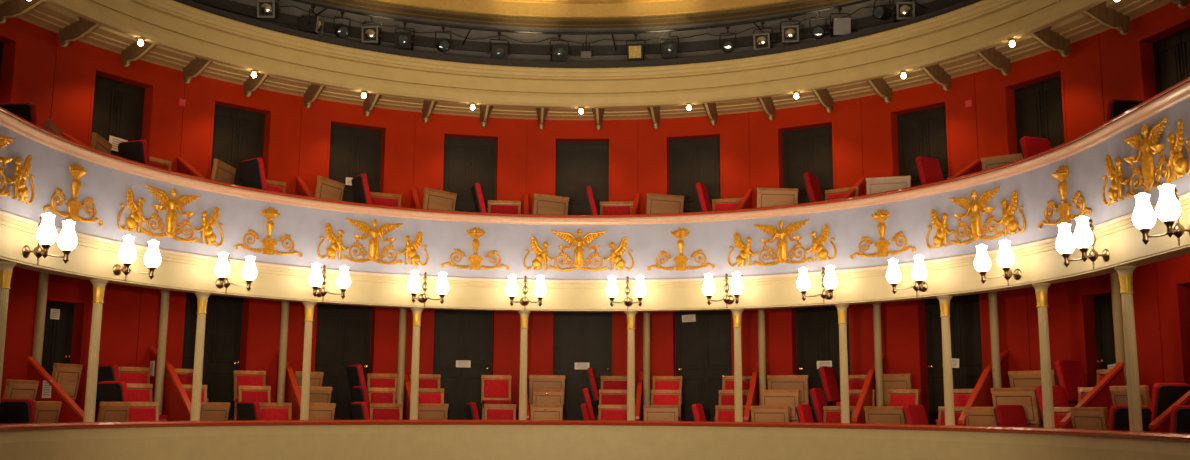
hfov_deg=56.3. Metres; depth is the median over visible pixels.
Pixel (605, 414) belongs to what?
cushion
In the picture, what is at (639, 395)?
wall
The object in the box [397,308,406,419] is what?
post
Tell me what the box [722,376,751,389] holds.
chair
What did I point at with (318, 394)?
chair
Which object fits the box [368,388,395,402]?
chair
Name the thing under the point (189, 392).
cushion
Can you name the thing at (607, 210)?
cushion
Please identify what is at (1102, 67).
wall
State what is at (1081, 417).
chair
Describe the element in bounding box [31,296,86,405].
door
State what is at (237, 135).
door
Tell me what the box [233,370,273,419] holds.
chair
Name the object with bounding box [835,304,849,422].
column
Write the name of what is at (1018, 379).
chair
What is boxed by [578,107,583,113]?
ceiling lamp
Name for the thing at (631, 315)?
column
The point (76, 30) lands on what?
bracket
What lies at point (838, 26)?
spotlight
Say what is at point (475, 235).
bowl
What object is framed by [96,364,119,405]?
seat
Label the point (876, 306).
post
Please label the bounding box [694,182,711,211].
seat
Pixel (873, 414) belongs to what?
chair
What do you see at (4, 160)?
bowl
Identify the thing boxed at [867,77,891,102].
bracket
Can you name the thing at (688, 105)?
ceiling lamp
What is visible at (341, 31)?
spotlight
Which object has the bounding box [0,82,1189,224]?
trim
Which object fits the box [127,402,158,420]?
chair
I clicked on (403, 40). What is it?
spotlight
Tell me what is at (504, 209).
cushion
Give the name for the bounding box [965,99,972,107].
fire alarm box
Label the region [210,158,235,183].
chair
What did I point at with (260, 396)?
cushion
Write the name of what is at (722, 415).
cushion
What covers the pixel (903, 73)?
ceiling lamp
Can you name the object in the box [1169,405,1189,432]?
seat
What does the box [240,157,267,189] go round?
seat
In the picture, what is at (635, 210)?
wall
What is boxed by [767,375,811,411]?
chair
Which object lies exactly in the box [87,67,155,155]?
door
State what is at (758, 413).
chair
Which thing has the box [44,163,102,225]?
relief
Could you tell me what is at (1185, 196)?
trim
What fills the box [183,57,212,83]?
bracket
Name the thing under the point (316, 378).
chair
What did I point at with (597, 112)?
bracket
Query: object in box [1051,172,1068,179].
bowl
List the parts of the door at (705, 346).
architrave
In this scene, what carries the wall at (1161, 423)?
on the floor
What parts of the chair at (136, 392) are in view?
rail, frame, seat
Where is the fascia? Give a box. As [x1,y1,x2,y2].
[0,198,1189,311]
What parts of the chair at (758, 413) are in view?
rail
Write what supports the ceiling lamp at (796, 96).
attached to the wall at (982, 25)
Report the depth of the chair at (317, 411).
15.15 m
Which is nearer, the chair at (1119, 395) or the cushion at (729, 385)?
the chair at (1119, 395)
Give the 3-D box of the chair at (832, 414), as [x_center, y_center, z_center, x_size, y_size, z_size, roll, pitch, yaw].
[3.229,2.808,15.025,0.475,0.855,0.402,-7,-12,40]
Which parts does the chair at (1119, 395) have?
rail, panel, frame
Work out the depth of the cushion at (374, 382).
16.89 m
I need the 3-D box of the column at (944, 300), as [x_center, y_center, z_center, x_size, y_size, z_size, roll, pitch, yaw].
[4.289,1.897,13.507,0.200,2.195,0.200,6,-11,-32]
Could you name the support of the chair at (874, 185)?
on the floor
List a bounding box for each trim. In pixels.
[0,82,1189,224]
[0,192,1189,282]
[0,420,1189,441]
[174,0,981,67]
[191,0,966,55]
[311,0,855,27]
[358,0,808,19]
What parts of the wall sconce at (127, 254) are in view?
wall plate, lamp shade, lamp shade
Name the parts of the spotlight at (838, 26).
colour frame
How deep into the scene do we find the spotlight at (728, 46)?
17.77 m
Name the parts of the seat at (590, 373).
support post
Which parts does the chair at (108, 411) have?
frame, rail, panel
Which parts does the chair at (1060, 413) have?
rail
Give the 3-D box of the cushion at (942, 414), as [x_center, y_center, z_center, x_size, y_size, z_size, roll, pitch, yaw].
[4.485,2.425,13.943,0.070,0.273,0.380,6,-11,-32]
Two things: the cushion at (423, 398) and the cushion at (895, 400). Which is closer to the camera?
the cushion at (895, 400)
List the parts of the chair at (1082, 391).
frame, rail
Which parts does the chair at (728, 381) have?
frame, rail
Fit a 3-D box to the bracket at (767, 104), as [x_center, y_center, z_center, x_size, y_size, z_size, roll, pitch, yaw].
[2.653,-1.947,17.349,0.300,0.332,0.700,-4,-10,26]
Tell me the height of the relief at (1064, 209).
0.629 m
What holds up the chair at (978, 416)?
on the floor
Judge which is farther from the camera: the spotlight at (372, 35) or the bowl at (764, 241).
the spotlight at (372, 35)
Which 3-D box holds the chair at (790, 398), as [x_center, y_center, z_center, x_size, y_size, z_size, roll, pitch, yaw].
[2.715,2.740,16.085,0.560,0.855,0.402,-3,-10,21]
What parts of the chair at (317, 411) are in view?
rail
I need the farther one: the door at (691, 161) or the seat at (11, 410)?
the door at (691, 161)
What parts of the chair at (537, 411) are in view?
rail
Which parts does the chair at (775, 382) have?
rail, panel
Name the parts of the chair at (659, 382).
frame, rail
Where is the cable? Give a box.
[256,0,906,43]
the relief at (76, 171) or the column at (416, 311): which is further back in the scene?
the column at (416, 311)
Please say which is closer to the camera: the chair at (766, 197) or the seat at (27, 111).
the seat at (27, 111)
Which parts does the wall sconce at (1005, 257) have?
lamp shade, lamp shade, wall plate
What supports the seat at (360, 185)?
on the floor
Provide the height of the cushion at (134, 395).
0.273 m
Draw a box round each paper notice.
[42,380,51,397]
[50,309,59,319]
[109,136,126,151]
[150,361,154,375]
[346,177,352,184]
[456,360,470,367]
[575,363,588,368]
[682,314,695,321]
[817,361,831,368]
[952,358,958,367]
[1107,364,1115,368]
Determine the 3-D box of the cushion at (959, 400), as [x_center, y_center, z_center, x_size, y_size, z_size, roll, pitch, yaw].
[4.817,2.280,14.485,0.070,0.273,0.380,7,-11,-35]
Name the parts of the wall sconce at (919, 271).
lamp shade, lamp shade, wall plate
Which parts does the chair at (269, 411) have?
rail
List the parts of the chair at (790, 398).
rail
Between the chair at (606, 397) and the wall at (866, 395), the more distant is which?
the chair at (606, 397)
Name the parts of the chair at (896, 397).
rail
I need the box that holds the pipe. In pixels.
[292,0,926,50]
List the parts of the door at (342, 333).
architrave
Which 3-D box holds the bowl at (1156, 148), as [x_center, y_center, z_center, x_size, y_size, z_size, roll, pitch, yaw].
[4.970,-0.701,9.831,0.109,0.082,0.133,0,-9,-1]
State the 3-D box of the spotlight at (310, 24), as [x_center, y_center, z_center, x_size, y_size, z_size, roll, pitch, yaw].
[-4.360,-3.217,17.065,0.352,0.469,0.370,0,-9,4]
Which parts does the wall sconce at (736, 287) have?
lamp shade, wall plate, lamp shade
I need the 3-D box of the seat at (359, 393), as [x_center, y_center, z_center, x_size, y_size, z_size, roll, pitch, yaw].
[-3.357,2.693,16.077,0.250,0.877,0.420,6,-11,-33]
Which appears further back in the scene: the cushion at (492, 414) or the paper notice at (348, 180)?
the paper notice at (348, 180)
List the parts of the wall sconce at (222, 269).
wall plate, lamp shade, lamp shade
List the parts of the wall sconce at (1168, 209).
lamp shade, arm, lamp shade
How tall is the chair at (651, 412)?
0.855 m
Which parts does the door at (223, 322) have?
architrave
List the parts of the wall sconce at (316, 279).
lamp shade, wall plate, lamp shade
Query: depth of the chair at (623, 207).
17.25 m
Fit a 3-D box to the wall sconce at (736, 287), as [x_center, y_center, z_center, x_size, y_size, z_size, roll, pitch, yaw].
[1.809,0.840,15.463,0.584,0.495,0.402,-4,-10,24]
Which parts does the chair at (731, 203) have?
rail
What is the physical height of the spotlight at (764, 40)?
0.492 m
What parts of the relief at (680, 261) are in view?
torch stem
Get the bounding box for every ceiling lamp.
[137,37,144,45]
[251,70,257,77]
[361,91,366,97]
[470,103,475,109]
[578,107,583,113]
[686,103,691,109]
[793,91,798,98]
[900,71,906,78]
[1008,38,1015,46]
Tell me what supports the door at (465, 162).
in the wall at (1102, 67)
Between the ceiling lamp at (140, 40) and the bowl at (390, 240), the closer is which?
the ceiling lamp at (140, 40)
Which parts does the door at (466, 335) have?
architrave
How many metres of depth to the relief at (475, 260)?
16.00 m
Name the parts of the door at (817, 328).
architrave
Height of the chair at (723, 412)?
0.855 m
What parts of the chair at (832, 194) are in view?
rail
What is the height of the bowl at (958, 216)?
0.082 m
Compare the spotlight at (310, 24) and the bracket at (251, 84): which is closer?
the bracket at (251, 84)
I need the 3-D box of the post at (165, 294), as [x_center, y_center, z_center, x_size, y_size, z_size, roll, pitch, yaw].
[-5.628,1.788,14.418,0.150,2.120,0.150,-6,-11,35]
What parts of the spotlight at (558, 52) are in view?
colour frame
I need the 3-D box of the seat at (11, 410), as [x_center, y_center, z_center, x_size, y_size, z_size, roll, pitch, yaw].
[-6.049,2.199,11.570,0.420,0.877,0.250,0,-9,4]
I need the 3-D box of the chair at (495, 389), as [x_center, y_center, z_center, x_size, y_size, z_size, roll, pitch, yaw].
[-1.516,2.675,17.237,0.475,0.855,0.402,2,-9,-12]
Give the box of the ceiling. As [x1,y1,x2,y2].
[0,0,1169,119]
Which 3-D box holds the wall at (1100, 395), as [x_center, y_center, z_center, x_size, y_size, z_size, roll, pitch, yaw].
[5.504,2.128,12.259,1.056,1.363,0.072,5,-10,-28]
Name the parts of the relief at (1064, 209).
torch stem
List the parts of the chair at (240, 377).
leg, rail, frame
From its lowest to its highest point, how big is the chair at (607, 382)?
0.855 m
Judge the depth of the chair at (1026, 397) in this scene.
13.42 m
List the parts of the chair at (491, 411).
rail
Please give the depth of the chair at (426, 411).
15.90 m
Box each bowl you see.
[0,157,11,166]
[69,170,87,177]
[151,205,162,212]
[184,212,194,218]
[264,213,278,219]
[353,235,361,241]
[387,238,395,243]
[469,233,482,237]
[558,245,566,251]
[591,245,599,251]
[673,233,686,238]
[760,239,768,245]
[793,236,801,242]
[873,215,887,220]
[954,214,964,220]
[983,207,993,214]
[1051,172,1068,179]
[1124,157,1136,166]
[1150,144,1164,155]
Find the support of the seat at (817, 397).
on the floor
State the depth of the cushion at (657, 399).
16.86 m
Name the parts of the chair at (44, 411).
rail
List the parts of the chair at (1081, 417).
rail, frame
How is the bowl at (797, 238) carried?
on the figure relief at (817, 247)
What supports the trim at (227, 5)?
attached to the wall at (863, 12)
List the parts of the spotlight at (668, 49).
colour frame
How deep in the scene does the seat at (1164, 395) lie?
11.38 m
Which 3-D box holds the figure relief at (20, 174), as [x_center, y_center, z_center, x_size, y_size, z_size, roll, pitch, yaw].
[-5.605,-0.670,10.341,0.114,0.630,1.601,0,-9,-1]
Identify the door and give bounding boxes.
[0,32,18,102]
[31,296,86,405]
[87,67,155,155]
[179,292,251,419]
[208,98,272,185]
[312,303,377,419]
[326,119,387,202]
[431,309,495,419]
[441,131,499,212]
[551,312,613,419]
[553,137,610,214]
[665,132,722,212]
[671,310,733,420]
[776,120,835,203]
[789,305,852,421]
[888,99,950,186]
[915,293,984,424]
[1003,68,1066,154]
[1080,290,1115,386]
[1137,16,1189,100]
[1174,279,1189,382]
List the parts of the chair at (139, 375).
rail, frame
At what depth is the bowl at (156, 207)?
13.09 m
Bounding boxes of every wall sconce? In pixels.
[22,213,77,264]
[113,235,160,280]
[214,252,256,292]
[308,263,350,300]
[407,270,448,306]
[505,275,546,309]
[606,275,645,310]
[702,272,742,307]
[796,265,837,303]
[886,255,927,296]
[974,239,1020,285]
[1055,216,1109,268]
[1132,184,1189,245]
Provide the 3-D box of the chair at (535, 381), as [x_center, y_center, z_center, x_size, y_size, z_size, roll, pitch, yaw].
[-0.773,2.695,17.336,0.570,0.855,0.402,2,-9,-9]
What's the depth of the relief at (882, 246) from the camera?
14.36 m
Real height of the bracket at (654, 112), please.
0.332 m
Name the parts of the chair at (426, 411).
rail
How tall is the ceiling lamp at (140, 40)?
0.101 m
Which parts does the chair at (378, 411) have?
rail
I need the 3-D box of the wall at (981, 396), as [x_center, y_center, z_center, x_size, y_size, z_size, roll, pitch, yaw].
[4.955,2.295,14.109,0.072,1.603,1.689,-7,-12,39]
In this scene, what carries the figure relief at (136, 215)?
attached to the balcony front
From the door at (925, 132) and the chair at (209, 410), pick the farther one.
the door at (925, 132)
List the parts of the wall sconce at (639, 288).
lamp shade, lamp shade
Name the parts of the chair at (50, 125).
panel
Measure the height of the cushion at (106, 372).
0.515 m
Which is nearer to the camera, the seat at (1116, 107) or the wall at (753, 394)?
the seat at (1116, 107)
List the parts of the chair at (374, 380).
rail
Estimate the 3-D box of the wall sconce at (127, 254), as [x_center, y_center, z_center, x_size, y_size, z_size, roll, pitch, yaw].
[-5.189,0.328,12.477,0.402,0.495,0.584,-3,-9,18]
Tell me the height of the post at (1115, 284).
2.120 m
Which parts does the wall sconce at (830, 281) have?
lamp shade, lamp shade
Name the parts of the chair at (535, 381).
rail, panel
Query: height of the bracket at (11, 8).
0.332 m
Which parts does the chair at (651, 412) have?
rail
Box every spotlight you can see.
[255,0,280,19]
[297,5,323,34]
[331,11,351,38]
[360,16,383,45]
[393,22,415,50]
[433,26,452,51]
[487,31,509,58]
[548,34,569,61]
[624,33,646,60]
[658,31,680,58]
[718,26,737,52]
[751,21,774,49]
[778,17,801,44]
[808,12,828,38]
[828,7,852,36]
[872,0,892,19]
[891,0,916,22]
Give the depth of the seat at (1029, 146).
13.48 m
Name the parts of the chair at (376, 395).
rail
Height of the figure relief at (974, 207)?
0.630 m
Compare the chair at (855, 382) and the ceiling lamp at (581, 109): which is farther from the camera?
the ceiling lamp at (581, 109)
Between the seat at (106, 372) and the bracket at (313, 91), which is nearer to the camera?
the seat at (106, 372)
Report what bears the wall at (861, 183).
on the floor
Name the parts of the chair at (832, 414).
rail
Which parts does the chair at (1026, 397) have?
rail, frame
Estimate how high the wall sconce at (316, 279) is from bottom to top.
0.495 m
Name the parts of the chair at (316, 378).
rail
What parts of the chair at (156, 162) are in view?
rail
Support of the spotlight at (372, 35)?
hanging from the pipe
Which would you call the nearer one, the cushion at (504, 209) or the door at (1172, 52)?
the door at (1172, 52)
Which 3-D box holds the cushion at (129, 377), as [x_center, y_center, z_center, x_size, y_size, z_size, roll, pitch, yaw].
[-6.035,2.007,14.565,0.070,0.273,0.380,-6,-11,35]
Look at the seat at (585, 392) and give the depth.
16.66 m
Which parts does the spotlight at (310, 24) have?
colour frame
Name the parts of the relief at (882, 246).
torch stem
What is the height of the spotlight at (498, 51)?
0.521 m
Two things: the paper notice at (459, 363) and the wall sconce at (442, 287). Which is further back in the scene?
the paper notice at (459, 363)
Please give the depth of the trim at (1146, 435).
13.91 m
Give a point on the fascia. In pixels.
(90, 259)
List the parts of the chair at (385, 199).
rail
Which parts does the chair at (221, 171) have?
frame, rail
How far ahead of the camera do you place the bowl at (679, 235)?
15.96 m
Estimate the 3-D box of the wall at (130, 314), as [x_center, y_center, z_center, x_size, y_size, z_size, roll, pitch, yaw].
[-0.344,1.138,11.614,14.920,2.250,13.115,0,-9,-1]
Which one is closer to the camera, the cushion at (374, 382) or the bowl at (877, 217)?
the bowl at (877, 217)
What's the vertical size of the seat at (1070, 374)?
0.977 m
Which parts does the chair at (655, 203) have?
rail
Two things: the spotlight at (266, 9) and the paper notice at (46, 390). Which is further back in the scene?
the spotlight at (266, 9)
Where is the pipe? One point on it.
(300, 1)
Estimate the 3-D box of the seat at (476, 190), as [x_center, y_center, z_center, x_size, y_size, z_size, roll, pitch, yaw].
[-1.714,-0.193,16.591,0.250,0.977,0.420,2,-9,-12]
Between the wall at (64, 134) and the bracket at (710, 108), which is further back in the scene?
the bracket at (710, 108)
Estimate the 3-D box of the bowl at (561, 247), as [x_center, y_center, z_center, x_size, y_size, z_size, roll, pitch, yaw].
[-0.476,0.272,16.190,0.133,0.082,0.109,0,-9,1]
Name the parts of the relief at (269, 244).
torch stem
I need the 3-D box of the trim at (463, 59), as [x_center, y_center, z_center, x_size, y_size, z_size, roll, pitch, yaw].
[-0.312,-3.563,11.886,13.060,0.178,12.185,0,-9,-1]
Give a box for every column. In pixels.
[0,261,16,395]
[83,279,108,421]
[190,292,210,419]
[300,301,316,419]
[410,307,423,419]
[518,310,530,419]
[625,311,637,420]
[730,309,743,421]
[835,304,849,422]
[936,295,954,424]
[1032,283,1054,427]
[1114,266,1142,430]
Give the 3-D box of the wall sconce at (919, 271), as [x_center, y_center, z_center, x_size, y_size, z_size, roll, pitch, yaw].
[3.911,0.574,13.704,0.402,0.495,0.584,6,-11,-34]
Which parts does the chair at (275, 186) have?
rail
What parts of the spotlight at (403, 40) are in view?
colour frame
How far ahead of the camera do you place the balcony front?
14.34 m
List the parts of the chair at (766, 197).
rail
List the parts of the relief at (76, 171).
torch stem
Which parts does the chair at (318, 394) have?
rail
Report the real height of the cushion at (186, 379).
0.273 m
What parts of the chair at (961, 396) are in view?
rail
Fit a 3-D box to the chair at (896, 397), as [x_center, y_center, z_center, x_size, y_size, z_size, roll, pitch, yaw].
[4.098,2.586,15.055,0.402,0.855,0.475,9,-12,-43]
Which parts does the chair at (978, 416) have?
rail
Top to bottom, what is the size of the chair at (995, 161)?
0.855 m
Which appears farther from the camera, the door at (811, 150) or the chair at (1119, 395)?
the door at (811, 150)
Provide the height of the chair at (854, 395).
0.855 m
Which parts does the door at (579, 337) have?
architrave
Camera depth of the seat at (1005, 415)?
13.03 m
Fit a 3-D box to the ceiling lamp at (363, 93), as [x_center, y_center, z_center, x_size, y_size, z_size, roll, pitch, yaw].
[-3.487,-2.039,16.799,0.090,0.101,0.090,5,-10,-29]
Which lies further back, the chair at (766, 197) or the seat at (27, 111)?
the chair at (766, 197)
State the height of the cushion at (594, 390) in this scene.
0.515 m
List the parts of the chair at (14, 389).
frame, rail, panel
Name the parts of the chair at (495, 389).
rail, panel, frame, seat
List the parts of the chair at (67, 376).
frame, rail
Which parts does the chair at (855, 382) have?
rail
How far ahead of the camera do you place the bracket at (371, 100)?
17.27 m
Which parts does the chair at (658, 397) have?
rail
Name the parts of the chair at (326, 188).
frame, rail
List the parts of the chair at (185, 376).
rail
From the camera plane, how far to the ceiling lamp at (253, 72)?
15.75 m
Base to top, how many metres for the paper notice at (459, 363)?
0.110 m
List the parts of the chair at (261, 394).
rail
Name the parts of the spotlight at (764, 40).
colour frame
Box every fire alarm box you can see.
[178,98,185,106]
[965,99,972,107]
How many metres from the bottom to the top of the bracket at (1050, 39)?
0.332 m
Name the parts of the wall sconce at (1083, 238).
lamp shade, lamp shade, wall plate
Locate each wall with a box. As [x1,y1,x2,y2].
[0,0,1189,213]
[0,254,1189,423]
[0,425,1189,459]
[27,357,83,421]
[43,0,1105,107]
[61,131,86,145]
[149,346,190,420]
[177,157,205,178]
[209,0,934,61]
[275,351,300,419]
[295,175,313,196]
[403,372,418,419]
[411,187,421,208]
[524,193,528,213]
[527,393,528,419]
[630,193,639,214]
[635,371,642,420]
[736,188,752,209]
[743,357,758,421]
[841,177,865,198]
[852,354,884,422]
[949,159,981,178]
[958,350,1009,424]
[1060,362,1124,427]
[1149,390,1189,431]
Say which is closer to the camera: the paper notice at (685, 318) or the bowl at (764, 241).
the bowl at (764, 241)
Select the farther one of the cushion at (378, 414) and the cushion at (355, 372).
the cushion at (355, 372)
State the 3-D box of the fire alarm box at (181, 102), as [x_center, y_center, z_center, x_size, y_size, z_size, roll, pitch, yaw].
[-5.858,-1.804,15.781,0.050,0.105,0.100,-7,-12,39]
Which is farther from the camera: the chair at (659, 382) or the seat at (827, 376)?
the chair at (659, 382)
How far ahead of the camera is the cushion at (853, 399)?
15.66 m
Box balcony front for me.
[0,97,1189,278]
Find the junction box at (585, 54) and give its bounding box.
[581,35,590,58]
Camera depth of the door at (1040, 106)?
14.97 m
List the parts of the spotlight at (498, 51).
colour frame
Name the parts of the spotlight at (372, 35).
colour frame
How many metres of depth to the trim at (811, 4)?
18.96 m
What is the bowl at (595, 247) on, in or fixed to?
on the figure relief at (542, 256)
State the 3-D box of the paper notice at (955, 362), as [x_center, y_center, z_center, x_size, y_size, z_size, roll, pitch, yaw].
[5.017,1.873,15.686,0.007,0.150,0.260,9,-12,-43]
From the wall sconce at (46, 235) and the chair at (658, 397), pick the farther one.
the chair at (658, 397)
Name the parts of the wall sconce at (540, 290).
lamp shade, lamp shade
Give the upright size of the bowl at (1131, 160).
0.082 m
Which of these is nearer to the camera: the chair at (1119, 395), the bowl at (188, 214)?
the chair at (1119, 395)
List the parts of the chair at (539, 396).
rail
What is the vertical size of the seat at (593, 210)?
0.977 m
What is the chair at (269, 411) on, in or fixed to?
on the floor
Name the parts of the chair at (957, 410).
frame, rail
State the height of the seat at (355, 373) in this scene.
0.977 m
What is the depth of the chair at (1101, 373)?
13.32 m
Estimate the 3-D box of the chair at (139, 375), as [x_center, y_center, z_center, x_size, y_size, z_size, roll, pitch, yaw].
[-5.926,2.210,14.453,0.402,0.855,0.475,-6,-11,35]
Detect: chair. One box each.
[3,379,38,400]
[33,401,61,422]
[44,118,61,135]
[52,363,82,400]
[90,132,111,153]
[97,402,130,421]
[118,367,153,401]
[126,383,166,420]
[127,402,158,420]
[149,156,171,170]
[175,369,208,401]
[182,384,206,401]
[200,402,230,419]
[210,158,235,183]
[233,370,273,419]
[237,386,270,417]
[259,403,291,419]
[266,180,285,192]
[294,371,323,386]
[299,386,331,402]
[309,403,335,419]
[314,176,344,200]
[367,373,396,402]
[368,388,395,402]
[369,403,402,419]
[370,192,400,206]
[410,374,440,387]
[418,388,447,419]
[418,404,448,419]
[422,188,456,210]
[481,375,512,419]
[484,404,515,419]
[488,200,520,213]
[528,375,564,419]
[529,389,563,419]
[530,404,562,419]
[532,193,568,214]
[597,390,626,418]
[598,405,626,419]
[600,201,632,214]
[601,376,626,389]
[643,405,678,420]
[646,193,683,213]
[650,376,682,420]
[651,390,681,420]
[712,198,741,210]
[714,390,748,419]
[715,405,745,421]
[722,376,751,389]
[750,406,788,421]
[756,188,797,207]
[760,390,799,421]
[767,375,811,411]
[823,406,855,422]
[825,186,858,200]
[836,375,866,405]
[849,390,874,405]
[864,406,905,423]
[865,175,910,194]
[883,373,919,405]
[887,389,919,405]
[936,389,973,424]
[938,407,962,424]
[963,407,996,425]
[981,153,1022,170]
[990,388,1042,426]
[1008,370,1069,405]
[1053,407,1069,427]
[1069,407,1108,428]
[1078,387,1093,402]
[1096,369,1111,383]
[1109,385,1150,408]
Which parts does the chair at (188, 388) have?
rail, frame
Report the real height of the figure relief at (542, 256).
0.630 m
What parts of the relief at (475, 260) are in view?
torch stem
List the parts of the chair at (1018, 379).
rail, panel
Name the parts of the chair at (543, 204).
rail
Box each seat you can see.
[0,103,36,124]
[0,399,34,422]
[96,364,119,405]
[97,381,128,407]
[118,140,149,164]
[237,401,261,419]
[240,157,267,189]
[346,364,365,399]
[350,402,369,419]
[351,173,371,203]
[351,386,369,415]
[465,402,479,419]
[471,183,486,212]
[580,403,589,419]
[582,388,594,419]
[585,186,597,214]
[586,367,598,419]
[691,404,705,420]
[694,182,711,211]
[795,404,813,421]
[802,172,823,202]
[809,388,826,422]
[818,366,840,405]
[902,405,927,423]
[915,156,943,184]
[994,405,1028,426]
[1019,136,1050,157]
[1035,386,1069,426]
[1054,360,1087,404]
[1106,99,1143,121]
[1108,405,1151,430]
[1151,383,1189,421]
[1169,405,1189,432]
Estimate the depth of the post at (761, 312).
16.49 m
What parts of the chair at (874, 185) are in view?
rail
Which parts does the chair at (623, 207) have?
rail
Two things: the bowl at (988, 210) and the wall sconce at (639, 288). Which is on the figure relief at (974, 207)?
the bowl at (988, 210)
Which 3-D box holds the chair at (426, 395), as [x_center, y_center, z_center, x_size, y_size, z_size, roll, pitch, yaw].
[-2.443,2.775,16.496,0.475,0.855,0.402,4,-10,-21]
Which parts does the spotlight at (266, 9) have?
colour frame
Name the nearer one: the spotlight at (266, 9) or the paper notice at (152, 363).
the paper notice at (152, 363)
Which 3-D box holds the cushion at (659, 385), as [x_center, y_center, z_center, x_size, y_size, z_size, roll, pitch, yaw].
[1.125,2.488,17.350,0.380,0.273,0.070,-2,-9,14]
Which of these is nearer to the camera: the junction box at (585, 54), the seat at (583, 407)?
the seat at (583, 407)
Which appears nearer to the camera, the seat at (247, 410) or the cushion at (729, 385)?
the seat at (247, 410)
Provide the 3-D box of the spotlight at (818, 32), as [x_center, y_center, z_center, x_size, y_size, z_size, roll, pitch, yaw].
[3.459,-3.152,17.236,0.330,0.453,0.290,9,-12,-43]
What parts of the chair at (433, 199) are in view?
frame, rail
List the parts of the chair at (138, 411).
rail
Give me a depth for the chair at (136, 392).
14.10 m
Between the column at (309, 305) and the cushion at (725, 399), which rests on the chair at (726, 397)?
the cushion at (725, 399)
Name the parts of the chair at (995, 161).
rail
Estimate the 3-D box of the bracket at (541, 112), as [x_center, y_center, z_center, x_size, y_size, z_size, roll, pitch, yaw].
[-0.858,-1.863,18.006,0.300,0.332,0.700,1,-9,-5]
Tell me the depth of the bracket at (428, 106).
17.61 m
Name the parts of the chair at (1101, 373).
rail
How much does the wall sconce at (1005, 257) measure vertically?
0.495 m
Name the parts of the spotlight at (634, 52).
colour frame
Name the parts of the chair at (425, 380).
rail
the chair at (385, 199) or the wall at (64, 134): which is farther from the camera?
the chair at (385, 199)
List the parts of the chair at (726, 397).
frame, rail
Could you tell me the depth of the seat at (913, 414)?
14.18 m
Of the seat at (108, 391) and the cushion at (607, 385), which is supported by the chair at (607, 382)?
the cushion at (607, 385)
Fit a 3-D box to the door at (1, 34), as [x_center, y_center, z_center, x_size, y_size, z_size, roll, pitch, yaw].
[-7.335,-1.357,13.108,0.245,2.125,0.948,-2,-9,16]
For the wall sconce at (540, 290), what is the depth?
15.75 m
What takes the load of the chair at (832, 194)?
on the floor
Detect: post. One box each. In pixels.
[32,272,48,364]
[154,290,169,414]
[277,301,289,402]
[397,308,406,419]
[643,312,649,420]
[757,309,765,405]
[872,303,883,405]
[988,291,1001,387]
[1110,272,1126,385]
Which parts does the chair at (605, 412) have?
frame, rail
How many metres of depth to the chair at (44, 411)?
11.94 m
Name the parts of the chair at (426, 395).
rail, frame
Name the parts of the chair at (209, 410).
rail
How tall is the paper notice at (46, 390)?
0.200 m
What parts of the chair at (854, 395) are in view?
rail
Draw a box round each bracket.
[0,0,44,23]
[59,16,99,46]
[121,40,155,66]
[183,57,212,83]
[244,73,269,96]
[304,84,325,107]
[363,93,381,116]
[422,100,437,122]
[480,105,492,126]
[536,108,548,129]
[591,108,604,129]
[647,107,659,128]
[702,103,717,125]
[757,97,774,119]
[812,88,833,112]
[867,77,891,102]
[921,64,950,90]
[976,46,1009,75]
[1029,26,1069,56]
[1082,1,1129,34]
[1162,0,1188,8]
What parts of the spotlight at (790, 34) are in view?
colour frame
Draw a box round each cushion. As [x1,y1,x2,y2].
[98,364,119,380]
[121,372,146,383]
[127,389,149,401]
[128,408,155,420]
[150,162,168,169]
[177,374,192,384]
[185,390,203,401]
[237,376,262,394]
[242,391,267,402]
[261,408,288,419]
[267,185,282,192]
[348,364,365,385]
[370,378,394,387]
[371,197,397,206]
[371,393,392,402]
[373,409,399,419]
[418,393,440,403]
[419,379,437,387]
[484,380,507,397]
[487,409,512,419]
[491,205,517,213]
[588,367,598,400]
[601,410,626,419]
[602,394,626,404]
[603,206,629,214]
[603,381,626,389]
[653,395,677,404]
[655,381,678,389]
[715,203,739,210]
[718,411,743,420]
[721,395,746,405]
[725,381,749,389]
[826,411,851,422]
[828,193,845,199]
[848,380,864,389]
[849,395,859,405]
[890,395,914,405]
[940,412,960,424]
[953,395,970,406]
[1054,414,1066,427]
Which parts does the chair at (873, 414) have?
rail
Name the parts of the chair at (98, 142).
frame, rail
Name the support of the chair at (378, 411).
on the floor
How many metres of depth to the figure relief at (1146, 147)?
10.01 m
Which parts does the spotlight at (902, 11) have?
colour frame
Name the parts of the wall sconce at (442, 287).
lamp shade, lamp shade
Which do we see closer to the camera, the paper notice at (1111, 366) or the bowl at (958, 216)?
the bowl at (958, 216)
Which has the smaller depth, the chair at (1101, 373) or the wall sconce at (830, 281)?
the chair at (1101, 373)
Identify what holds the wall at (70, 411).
on the floor
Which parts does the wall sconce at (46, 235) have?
wall plate, lamp shade, lamp shade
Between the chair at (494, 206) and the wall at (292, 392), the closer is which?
the wall at (292, 392)
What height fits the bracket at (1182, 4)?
0.332 m
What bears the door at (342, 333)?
in the wall at (130, 314)
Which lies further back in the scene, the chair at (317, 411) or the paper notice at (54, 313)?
the chair at (317, 411)
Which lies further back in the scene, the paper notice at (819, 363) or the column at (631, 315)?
the paper notice at (819, 363)
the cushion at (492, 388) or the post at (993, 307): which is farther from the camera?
the cushion at (492, 388)
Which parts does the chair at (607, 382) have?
rail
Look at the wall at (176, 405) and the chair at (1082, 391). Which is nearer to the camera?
the chair at (1082, 391)
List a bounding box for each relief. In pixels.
[0,135,34,203]
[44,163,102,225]
[117,184,223,246]
[234,207,302,256]
[317,218,427,265]
[441,227,508,269]
[524,228,633,270]
[647,227,714,270]
[728,219,835,266]
[850,209,914,258]
[926,186,1025,248]
[1038,165,1090,228]
[1102,115,1189,205]
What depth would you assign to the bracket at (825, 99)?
16.91 m
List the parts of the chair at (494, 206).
rail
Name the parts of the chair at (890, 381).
rail, panel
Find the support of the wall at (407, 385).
on the floor
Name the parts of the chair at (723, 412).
rail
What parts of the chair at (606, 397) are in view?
frame, rail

